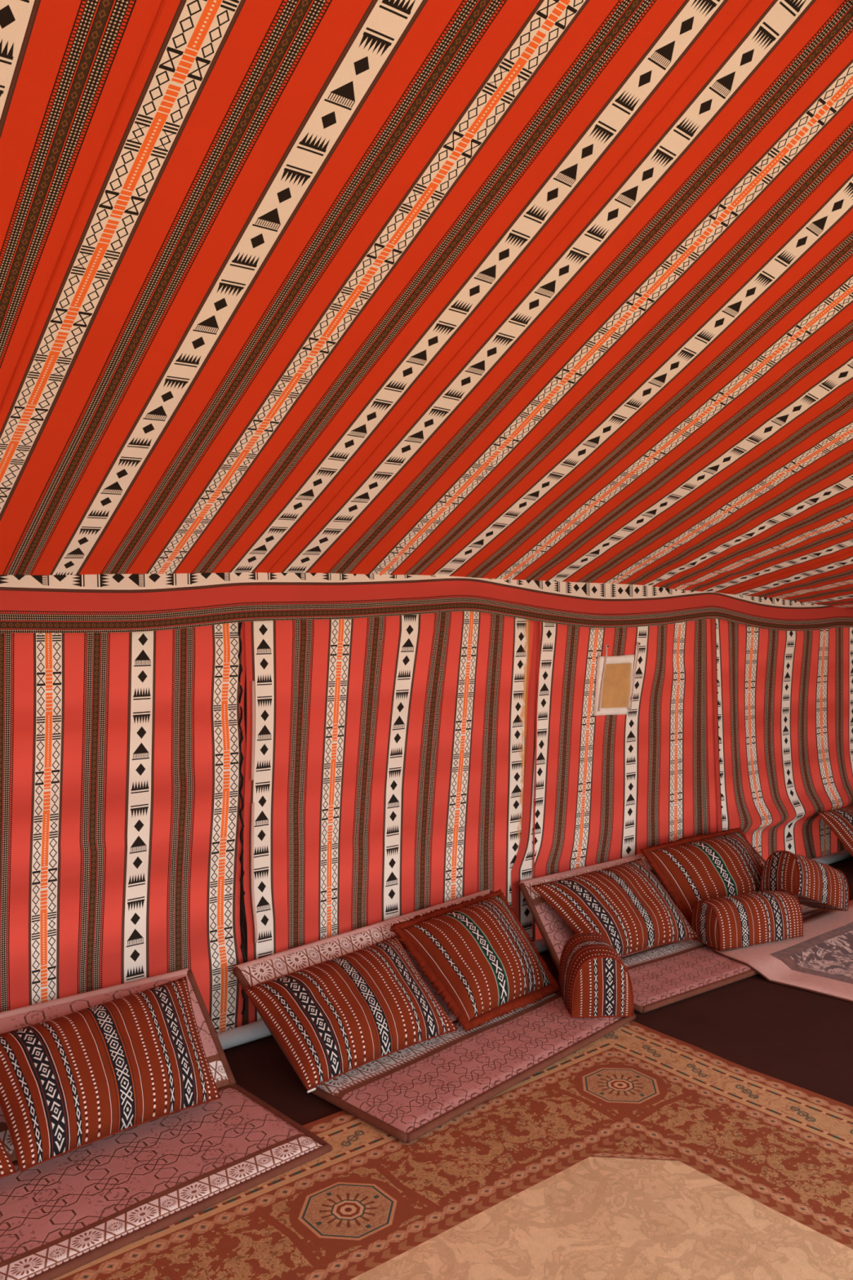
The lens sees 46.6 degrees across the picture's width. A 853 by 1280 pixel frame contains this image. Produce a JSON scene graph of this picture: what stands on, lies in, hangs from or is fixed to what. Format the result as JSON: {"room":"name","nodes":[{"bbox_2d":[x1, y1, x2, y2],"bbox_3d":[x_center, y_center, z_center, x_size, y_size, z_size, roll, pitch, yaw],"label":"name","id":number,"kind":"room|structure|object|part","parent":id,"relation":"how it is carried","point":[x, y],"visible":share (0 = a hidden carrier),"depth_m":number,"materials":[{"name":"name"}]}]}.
{"room":"tent interior","nodes":[
{"label":"tent interior","id":0,"kind":"room"},
{"bbox_2d":[0,0,852,608],"bbox_3d":[1.709,-0.758,3.070,10.380,1.658,4.444,-1,2,-39],"label":"ceiling","id":1,"kind":"structure","parent":0,"point":[562,291],"depth_m":2.69,"materials":[{"name":"fabric"}]},
{"bbox_2d":[0,611,852,1033],"bbox_3d":[0.113,0.641,4.451,10.599,1.735,0.119,-1,2,-39],"label":"wall","id":2,"kind":"structure","parent":0,"point":[208,801],"depth_m":4.10,"materials":[{"name":"red fabric"}]},
{"bbox_3d":[-2.355,0.698,2.479,4.278,1.735,0.013,-1,2,-39],"label":"fabric panel","id":3,"kind":"part","parent":2,"relation":"part of","materials":[{"name":"red fabric"}]},
{"bbox_3d":[-0.709,0.674,3.801,0.019,1.538,0.024,-1,2,-39],"label":"lacing cord","id":4,"kind":"part","parent":2,"relation":"part of","materials":[{"name":"fabric"}]},
{"bbox_3d":[-0.079,0.645,4.298,1.605,1.735,0.012,-1,2,-39],"label":"fabric panel","id":5,"kind":"part","parent":2,"relation":"part of","materials":[{"name":"red fabric"}]},
{"bbox_2d":[0,572,852,632],"bbox_3d":[0.060,-0.113,4.348,10.560,0.340,0.018,-1,2,-39],"label":"trim","id":6,"kind":"structure","parent":2,"relation":"attached to","point":[100,602],"depth_m":4.02,"materials":[{"name":"red fabric"}]},
{"bbox_2d":[593,641,640,715],"bbox_3d":[0.989,0.202,5.120,0.339,0.379,0.032,-1,2,-39],"label":"window","id":7,"kind":"structure","parent":2,"relation":"in","point":[614,677],"depth_m":5.11,"materials":[{"name":"white fabric"}]},
{"bbox_3d":[0.897,0.197,5.037,0.072,0.330,0.012,-1,2,-39],"label":"cord","id":8,"kind":"part","parent":7,"relation":"part of","materials":[{"name":"white fabric"}]},
{"bbox_3d":[1.091,0.192,5.193,0.076,0.346,0.012,-1,2,-39],"label":"cord","id":9,"kind":"part","parent":7,"relation":"part of","materials":[{"name":"white fabric"}]},
{"bbox_3d":[1.058,0.619,5.209,1.691,1.735,0.012,-1,2,-39],"label":"fabric panel","id":10,"kind":"part","parent":2,"relation":"part of","materials":[{"name":"red fabric"}]},
{"bbox_3d":[2.948,0.576,6.709,3.350,1.735,0.070,-1,2,-39],"label":"fabric panel","id":11,"kind":"part","parent":2,"relation":"part of","materials":[{"name":"fabric"}]},
{"bbox_2d":[222,857,852,1213],"bbox_3d":[1.532,1.561,2.923,10.000,0.060,4.384,-1,2,-39],"label":"floor","id":12,"kind":"structure","parent":0,"point":[800,1037],"depth_m":3.76,"materials":[{"name":"brown carpet"}]},
{"bbox_2d":[0,968,332,1279],"bbox_3d":[-1.085,1.373,2.820,1.431,0.343,0.974,-1,2,-39],"label":"seat","id":13,"kind":"object","parent":12,"relation":"on","point":[60,1215],"visible":0.7,"depth_m":2.82,"materials":[{"name":"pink fabric"}]},
{"bbox_2d":[0,1137,16,1177],"bbox_3d":[-1.486,1.358,2.670,0.638,0.254,0.335,-1,2,-39],"label":"cushion","id":14,"kind":"object","parent":13,"relation":"on","point":[6,1166],"visible":1,"depth_m":2.75,"materials":[{"name":"red fabric"}]},
{"bbox_2d":[0,976,220,1171],"bbox_3d":[-0.991,1.324,3.110,0.714,0.292,0.361,-1,2,-42],"label":"cushion","id":15,"kind":"object","parent":13,"relation":"on","point":[68,1082],"visible":1,"depth_m":3.00,"materials":[{"name":"red fabric"}]},
{"bbox_3d":[-1.275,1.367,3.031,1.375,0.313,0.376,-1,2,-39],"label":"backrest","id":16,"kind":"part","parent":13,"relation":"part of","materials":[{"name":"pink fabric"}]},
{"bbox_2d":[232,888,635,1143],"bbox_3d":[0.098,1.333,3.746,1.336,0.358,0.994,-1,2,-39],"label":"seat","id":17,"kind":"object","parent":12,"relation":"on","point":[408,1093],"visible":0.4,"depth_m":3.53,"materials":[{"name":"fabric"}]},
{"bbox_2d":[243,935,457,1093],"bbox_3d":[-0.254,1.327,3.615,0.723,0.263,0.479,-1,2,-39],"label":"cushion","id":18,"kind":"object","parent":17,"relation":"on","point":[332,1018],"visible":1,"depth_m":3.50,"materials":[{"name":"red fabric"}]},
{"bbox_3d":[-0.063,1.325,3.929,1.290,0.325,0.475,-1,2,-39],"label":"backrest","id":19,"kind":"part","parent":17,"relation":"part of","materials":[{"name":"fabric"}]},
{"bbox_2d":[390,888,559,1032],"bbox_3d":[0.240,1.292,4.069,0.643,0.331,0.491,-1,2,-39],"label":"cushion","id":20,"kind":"object","parent":17,"relation":"on","point":[477,954],"visible":1,"depth_m":3.96,"materials":[{"name":"red fabric"}]},
{"bbox_2d":[558,932,634,1017],"bbox_3d":[0.681,1.344,4.002,0.252,0.246,0.330,0,1,-2],"label":"bolster","id":21,"kind":"object","parent":17,"relation":"on","point":[594,981],"visible":0.99,"depth_m":3.85,"materials":[{"name":"red fabric"}]},
{"bbox_3d":[0.686,1.350,3.847,0.237,0.233,0.020,0,1,-2],"label":"panel","id":22,"kind":"part","parent":21,"relation":"part of","materials":[{"name":"red fabric"}]},
{"bbox_2d":[53,1020,852,1279],"bbox_3d":[0.998,1.567,0.862,3.579,0.017,5.250,-1,2,-39],"label":"rug","id":23,"kind":"object","parent":12,"relation":"on","point":[579,1169],"visible":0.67,"depth_m":2.74,"materials":[{"name":"brown carpet"}]},
{"bbox_2d":[217,848,852,1049],"bbox_3d":[0.250,1.469,4.508,9.800,0.065,0.085,-1,2,-39],"label":"roll","id":24,"kind":"object","parent":12,"relation":"on","point":[255,1030],"visible":0.12,"depth_m":3.75,"materials":[{"name":"fabric"}]},
{"bbox_2d":[519,843,824,1013],"bbox_3d":[1.375,1.306,4.833,1.861,0.362,0.922,-1,2,-39],"label":"seat","id":25,"kind":"object","parent":12,"relation":"on","point":[662,975],"visible":0.37,"depth_m":4.48,"materials":[{"name":"fabric"}]},
{"bbox_2d":[531,857,698,956],"bbox_3d":[0.920,1.263,4.669,0.788,0.313,0.410,-1,2,-39],"label":"cushion","id":26,"kind":"object","parent":25,"relation":"on","point":[625,904],"visible":0.86,"depth_m":4.56,"materials":[{"name":"red fabric"}]},
{"bbox_3d":[1.232,1.300,5.029,1.810,0.333,0.405,-1,2,-39],"label":"backrest","id":27,"kind":"part","parent":25,"relation":"part of","materials":[{"name":"fabric"}]},
{"bbox_2d":[640,826,764,924],"bbox_3d":[1.544,1.239,5.230,0.880,0.361,0.355,-1,2,-39],"label":"cushion","id":28,"kind":"object","parent":25,"relation":"on","point":[692,869],"visible":0.73,"depth_m":5.09,"materials":[{"name":"red fabric"}]},
{"bbox_2d":[759,850,848,911],"bbox_3d":[1.975,1.256,5.136,0.466,0.362,0.249,-1,1,-30],"label":"bolster","id":29,"kind":"object","parent":25,"relation":"on","point":[815,884],"visible":0.94,"depth_m":5.05,"materials":[{"name":"red fabric"}]},
{"bbox_3d":[1.813,1.190,5.040,0.073,0.214,0.234,-1,1,-33],"label":"panel","id":30,"kind":"part","parent":29,"relation":"part of","materials":[{"name":"red fabric"}]},
{"bbox_2d":[713,899,852,1002],"bbox_3d":[2.521,1.466,4.463,1.734,0.051,1.740,-1,2,-39],"label":"rug","id":31,"kind":"object","parent":12,"relation":"on","point":[820,962],"visible":0.82,"depth_m":4.57,"materials":[{"name":"pink carpet"}]},
{"bbox_2d":[690,888,803,951],"bbox_3d":[1.546,1.333,4.779,0.530,0.206,0.221,-1,1,-23],"label":"bolster","id":32,"kind":"object","parent":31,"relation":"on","point":[748,919],"visible":0.98,"depth_m":4.69,"materials":[{"name":"red fabric"}]},
{"bbox_3d":[1.312,1.339,4.678,0.020,0.195,0.209,-1,1,-23],"label":"panel","id":33,"kind":"part","parent":32,"relation":"part of","materials":[{"name":"red fabric"}]},
{"bbox_3d":[3.286,1.276,6.418,1.297,0.332,0.848,-1,2,-39],"label":"seat","id":34,"kind":"object","parent":12,"relation":"on","visible":0},
{"bbox_2d":[817,804,852,856],"bbox_3d":[2.799,1.224,6.239,0.774,0.328,0.356,-1,2,-39],"label":"cushion","id":35,"kind":"object","parent":34,"relation":"on","point":[840,820],"visible":1,"depth_m":6.10,"materials":[{"name":"red fabric"}]}
]}

